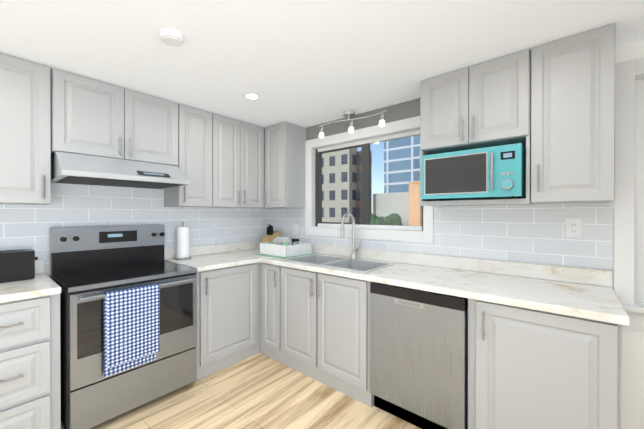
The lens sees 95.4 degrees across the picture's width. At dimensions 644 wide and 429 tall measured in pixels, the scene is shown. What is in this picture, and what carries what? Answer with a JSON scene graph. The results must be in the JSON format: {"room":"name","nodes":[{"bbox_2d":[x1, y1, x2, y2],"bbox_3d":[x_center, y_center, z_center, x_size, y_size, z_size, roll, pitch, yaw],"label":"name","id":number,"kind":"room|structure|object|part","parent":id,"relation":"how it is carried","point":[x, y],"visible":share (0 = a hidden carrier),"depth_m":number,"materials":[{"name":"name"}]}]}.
{"room":"kitchen","nodes":[
{"label":"kitchen","id":0,"kind":"room"},
{"bbox_2d":[61,353,420,428],"bbox_3d":[-0.598,1.368,0.275,4.780,0.060,5.380,0,0,40],"label":"floor","id":1,"kind":"structure","parent":0,"point":[259,391],"depth_m":2.03,"materials":[{"name":"brown wood"}]},
{"bbox_2d":[0,294,60,428],"bbox_3d":[-1.874,0.895,1.759,0.628,0.876,0.373,0,0,40],"label":"base cabinet","id":2,"kind":"object","parent":1,"relation":"on","point":[30,361],"depth_m":1.61,"materials":[{"name":"grey paint"}]},
{"bbox_2d":[0,259,60,302],"bbox_3d":[-1.868,0.389,1.749,0.648,0.133,0.378,0,0,40],"label":"countertop","id":3,"kind":"structure","parent":2,"relation":"on","point":[42,284],"depth_m":1.67,"materials":[{"name":"stone"}]},
{"bbox_2d":[0,249,37,282],"bbox_3d":[-2.010,0.323,1.815,0.160,0.185,0.355,0,0,40],"label":"toaster","id":4,"kind":"object","parent":3,"relation":"on","point":[17,265],"visible":1,"depth_m":1.83,"materials":[{"name":"black plastic"}]},
{"bbox_2d":[50,225,196,428],"bbox_3d":[-1.434,0.713,2.158,0.730,1.236,0.760,0,0,40],"label":"stove","id":5,"kind":"object","parent":1,"relation":"on","point":[91,396],"visible":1,"depth_m":2.04,"materials":[{"name":"silver metal"}]},
{"bbox_2d":[104,284,159,377],"bbox_3d":[-1.209,0.728,1.876,0.033,0.516,0.304,0,0,40],"label":"towel","id":6,"kind":"object","parent":5,"relation":"hanging from","point":[131,327],"visible":0.96,"depth_m":1.85,"materials":[{"name":"blue fabric"}]},
{"bbox_2d":[196,262,259,380],"bbox_3d":[-1.045,0.891,2.740,0.628,0.876,0.588,0,0,40],"label":"base cabinet","id":7,"kind":"object","parent":1,"relation":"on","point":[228,316],"depth_m":2.53,"materials":[{"name":"grey paint"}]},
{"bbox_2d":[164,244,259,271],"bbox_3d":[-1.035,0.385,2.730,0.654,0.133,0.588,0,0,40],"label":"countertop","id":8,"kind":"structure","parent":7,"relation":"on","point":[216,256],"depth_m":2.81,"materials":[{"name":"stone"}]},
{"bbox_2d":[175,222,191,259],"bbox_3d":[-1.297,0.240,2.735,0.144,0.344,0.144,0,0,40],"label":"paper towel holder","id":9,"kind":"object","parent":8,"relation":"on","point":[182,242],"visible":1,"depth_m":2.69,"materials":[{"name":"white paper"}]},
{"bbox_2d":[260,263,327,361],"bbox_3d":[-0.292,0.890,2.940,0.297,0.876,0.628,0,0,40],"label":"base cabinet","id":10,"kind":"object","parent":1,"relation":"on","point":[272,277],"depth_m":2.66,"materials":[{"name":"grey paint"}]},
{"bbox_2d":[236,240,261,243],"bbox_3d":[-0.641,0.383,3.195,0.654,0.133,0.390,0,0,40],"label":"countertop","id":11,"kind":"structure","parent":10,"relation":"on","point":[249,242],"depth_m":3.44,"materials":[{"name":"stone"}]},
{"bbox_2d":[226,243,629,325],"bbox_3d":[0.289,0.386,2.427,3.068,0.133,0.658,0,0,40],"label":"countertop","id":12,"kind":"structure","parent":10,"relation":"on","point":[587,293],"depth_m":1.82,"materials":[{"name":"stone"}]},
{"bbox_2d":[262,224,278,242],"bbox_3d":[-0.598,0.262,3.407,0.110,0.294,0.170,0,0,40],"label":"knife block","id":13,"kind":"object","parent":12,"relation":"on","point":[271,235],"visible":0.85,"depth_m":3.38,"materials":[{"name":"brown wood"}]},
{"bbox_2d":[255,236,314,258],"bbox_3d":[-0.370,0.323,3.018,0.460,0.176,0.430,0,0,40],"label":"dish rack","id":14,"kind":"object","parent":12,"relation":"on","point":[282,247],"visible":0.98,"depth_m":2.90,"materials":[{"name":"white plastic"}]},
{"bbox_2d":[282,254,394,272],"bbox_3d":[0.123,0.508,2.549,0.890,0.200,0.460,0,0,40],"label":"sink","id":15,"kind":"object","parent":12,"relation":"in","point":[360,265],"visible":0.31,"depth_m":2.63,"materials":[{"name":"silver metal"}]},
{"bbox_2d":[340,212,360,258],"bbox_3d":[0.264,0.195,2.673,0.108,0.434,0.222,0,0,40],"label":"faucet","id":16,"kind":"object","parent":12,"relation":"on","point":[354,249],"visible":1,"depth_m":2.73,"materials":[{"name":"silver metal"}]},
{"bbox_2d":[280,275,373,406],"bbox_3d":[0.156,0.999,2.562,0.905,0.661,0.628,0,0,40],"label":"base cabinet","id":17,"kind":"object","parent":1,"relation":"on","point":[325,323],"depth_m":2.23,"materials":[{"name":"grey paint"}]},
{"bbox_2d":[370,282,467,428],"bbox_3d":[0.751,0.897,2.031,0.598,0.868,0.614,0,0,40],"label":"dishwasher","id":18,"kind":"object","parent":1,"relation":"on","point":[419,358],"visible":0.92,"depth_m":1.77,"materials":[{"name":"silver metal"}]},
{"bbox_2d":[468,298,621,428],"bbox_3d":[1.227,0.895,1.656,0.598,0.876,0.628,0,0,40],"label":"base cabinet","id":19,"kind":"object","parent":1,"relation":"on","point":[531,369],"depth_m":1.40,"materials":[{"name":"grey paint"}]},
{"bbox_2d":[0,0,643,127],"bbox_3d":[-0.598,-0.982,0.266,4.780,0.060,5.380,0,0,40],"label":"ceiling","id":20,"kind":"structure","parent":0,"point":[305,63],"depth_m":1.63,"materials":[{"name":"white paint"}]},
{"bbox_2d":[158,28,184,46],"bbox_3d":[-0.803,-0.940,1.565,0.130,0.034,0.130,0,0,40],"label":"smoke detector","id":21,"kind":"object","parent":20,"relation":"attached to","point":[171,37],"visible":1,"depth_m":1.54,"materials":[{"name":"white plastic"}]},
{"bbox_2d":[244,93,259,99],"bbox_3d":[-0.568,-0.957,2.374,0.132,0.005,0.132,0,0,40],"label":"recessed light","id":22,"kind":"object","parent":20,"relation":"in","point":[253,96],"visible":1,"depth_m":2.37,"materials":[{"name":"white"}]},
{"bbox_2d":[319,110,386,137],"bbox_3d":[0.263,-0.861,2.725,0.744,0.200,0.134,0,0,40],"label":"track light","id":23,"kind":"object","parent":20,"relation":"attached to","point":[348,113],"visible":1,"depth_m":2.71,"materials":[{"name":"silver metal"}]},
{"bbox_2d":[312,40,643,428],"bbox_3d":[1.094,0.185,2.271,4.500,2.290,0.140,0,0,40],"label":"wall","id":24,"kind":"structure","parent":0,"point":[632,389],"depth_m":1.64,"materials":[{"name":"white paint"}]},
{"bbox_2d":[264,128,265,207],"bbox_3d":[-0.653,-0.517,3.438,0.318,0.886,0.325,0,0,40],"label":"upper cabinet","id":25,"kind":"object","parent":24,"relation":"attached to","point":[264,128],"depth_m":3.24,"materials":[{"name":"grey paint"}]},
{"bbox_2d":[264,121,305,207],"bbox_3d":[-0.401,-0.517,3.230,0.328,0.887,0.318,0,0,40],"label":"upper cabinet","id":26,"kind":"object","parent":24,"relation":"attached to","point":[285,142],"depth_m":3.11,"materials":[{"name":"grey paint"}]},
{"bbox_2d":[306,98,419,140],"bbox_3d":[0.365,-0.888,2.789,1.408,0.148,0.002,0,0,40],"label":"paint","id":27,"kind":"object","parent":24,"relation":"attached to","point":[403,110],"visible":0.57,"depth_m":2.72,"materials":[{"name":"grey paint"}]},
{"bbox_2d":[305,116,433,242],"bbox_3d":[0.385,-0.292,2.829,1.405,1.040,0.111,0,0,40],"label":"window","id":28,"kind":"structure","parent":24,"relation":"in","point":[426,235],"depth_m":2.82,"materials":[{"name":"white"}]},
{"bbox_3d":[0.410,-0.292,2.854,1.232,0.852,0.040,0,0,40],"label":"window frame","id":29,"kind":"part","parent":28,"relation":"part of","materials":[{"name":"white"}]},
{"bbox_2d":[268,203,612,269],"bbox_3d":[0.500,0.122,2.676,3.070,0.388,0.007,0,0,40],"label":"wall tile","id":30,"kind":"structure","parent":24,"relation":"attached to","point":[535,233],"depth_m":2.01,"materials":[{"name":"grey tile"}]},
{"bbox_2d":[293,225,297,234],"bbox_3d":[-0.306,0.176,3.349,0.072,0.116,0.008,0,0,40],"label":"electrical outlet","id":31,"kind":"object","parent":30,"relation":"attached to","point":[295,229],"visible":1,"depth_m":3.34,"materials":[{"name":"white plastic"}]},
{"bbox_2d":[566,218,581,237],"bbox_3d":[1.538,0.082,1.789,0.072,0.116,0.008,0,0,40],"label":"electrical outlet","id":32,"kind":"object","parent":30,"relation":"attached to","point":[573,227],"visible":1,"depth_m":1.78,"materials":[{"name":"white plastic"}]},
{"bbox_2d":[420,49,531,154],"bbox_3d":[1.046,-0.705,2.005,0.646,0.500,0.318,0,0,40],"label":"upper cabinet","id":33,"kind":"object","parent":24,"relation":"attached to","point":[489,103],"depth_m":1.85,"materials":[{"name":"grey paint"}]},
{"bbox_2d":[421,143,525,200],"bbox_3d":[1.007,-0.251,1.960,0.577,0.312,0.383,0,0,40],"label":"microwave","id":34,"kind":"object","parent":33,"relation":"in","point":[494,172],"visible":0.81,"depth_m":1.81,"materials":[{"name":"teal metal"}]},
{"bbox_2d":[528,23,614,204],"bbox_3d":[1.427,-0.511,1.684,0.345,0.887,0.318,0,0,40],"label":"upper cabinet","id":35,"kind":"object","parent":24,"relation":"attached to","point":[550,106],"depth_m":1.55,"materials":[{"name":"grey paint"}]},
{"bbox_2d":[614,57,643,331],"bbox_3d":[2.096,-0.106,1.360,1.075,1.500,0.145,0,0,40],"label":"window","id":36,"kind":"structure","parent":24,"relation":"in","point":[626,72],"depth_m":1.65,"materials":[{"name":"white"}]},
{"bbox_3d":[2.109,-0.132,1.376,0.887,1.262,0.104,0,0,40],"label":"window frame","id":37,"kind":"part","parent":36,"relation":"part of","materials":[{"name":"white"}]},
{"bbox_3d":[-2.370,0.187,1.768,0.140,2.290,5.380,0,0,40],"label":"wall","id":38,"kind":"structure","parent":0,"visible":0},
{"bbox_2d":[0,53,55,204],"bbox_3d":[-2.026,-0.511,1.814,0.318,0.886,0.478,0,0,40],"label":"upper cabinet","id":39,"kind":"object","parent":38,"relation":"attached to","point":[46,112],"depth_m":1.81,"materials":[{"name":"grey paint"}]},
{"bbox_2d":[56,69,179,167],"bbox_3d":[-1.610,-0.686,2.306,0.318,0.541,0.803,0,0,40],"label":"upper cabinet","id":40,"kind":"object","parent":38,"relation":"attached to","point":[94,117],"depth_m":2.16,"materials":[{"name":"grey paint"}]},
{"bbox_2d":[51,151,189,188],"bbox_3d":[-1.518,-0.320,2.228,0.546,0.183,0.775,0,0,40],"label":"range hood","id":41,"kind":"object","parent":40,"relation":"attached to","point":[69,168],"visible":0.98,"depth_m":2.05,"materials":[{"name":"silver metal"}]},
{"bbox_2d":[0,183,267,276],"bbox_3d":[-1.573,0.026,2.596,0.007,0.885,2.793,0,0,40],"label":"wall tile","id":42,"kind":"structure","parent":38,"relation":"attached to","point":[22,226],"depth_m":2.43,"materials":[{"name":"grey tile"}]},
{"bbox_2d":[164,104,215,207],"bbox_3d":[-1.248,-0.515,2.734,0.318,0.886,0.311,0,0,40],"label":"upper cabinet","id":43,"kind":"object","parent":38,"relation":"attached to","point":[197,126],"depth_m":2.64,"materials":[{"name":"grey paint"}]},
{"bbox_2d":[216,114,263,207],"bbox_3d":[-0.953,-0.516,3.084,0.318,0.886,0.604,0,0,40],"label":"upper cabinet","id":44,"kind":"object","parent":38,"relation":"attached to","point":[239,144],"depth_m":2.97,"materials":[{"name":"grey paint"}]},
{"label":"outside","id":45,"kind":"structure","parent":0,"visible":0},
{"bbox_2d":[322,148,356,222],"bbox_3d":[-1.786,9.126,56.049,18.700,64.000,2.500,0,0,40],"label":"building","id":46,"kind":"structure","parent":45,"point":[346,194],"depth_m":50.45,"materials":[{"name":"beige concrete"}]},
{"bbox_2d":[356,150,371,222],"bbox_3d":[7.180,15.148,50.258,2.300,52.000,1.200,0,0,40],"label":"brick building","id":47,"kind":"structure","parent":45,"point":[358,174],"depth_m":50.05,"materials":[{"name":"brown brick"}]},
{"bbox_2d":[370,213,401,225],"bbox_3d":[9.410,20.464,45.905,6.046,41.400,2.800,0,0,40],"label":"tree","id":48,"kind":"object","parent":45,"point":[393,220],"depth_m":44.65,"materials":[{"name":"green plant"}]},
{"bbox_2d":[373,192,408,225],"bbox_3d":[14.209,18.795,51.073,7.200,44.700,8.500,0,0,40],"label":"building","id":49,"kind":"structure","parent":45,"point":[401,201],"depth_m":47.73,"materials":[{"name":"beige concrete"}]},
{"bbox_2d":[384,135,420,192],"bbox_3d":[29.604,-23.976,82.747,16.000,130.000,20.000,0,0,40],"label":"glass tower","id":50,"kind":"structure","parent":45,"point":[411,160],"depth_m":77.04,"materials":[{"name":"blue glass"}]},
{"bbox_2d":[409,182,421,225],"bbox_3d":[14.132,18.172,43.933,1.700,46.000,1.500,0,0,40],"label":"building","id":51,"kind":"structure","parent":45,"point":[417,213],"depth_m":43.26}
]}

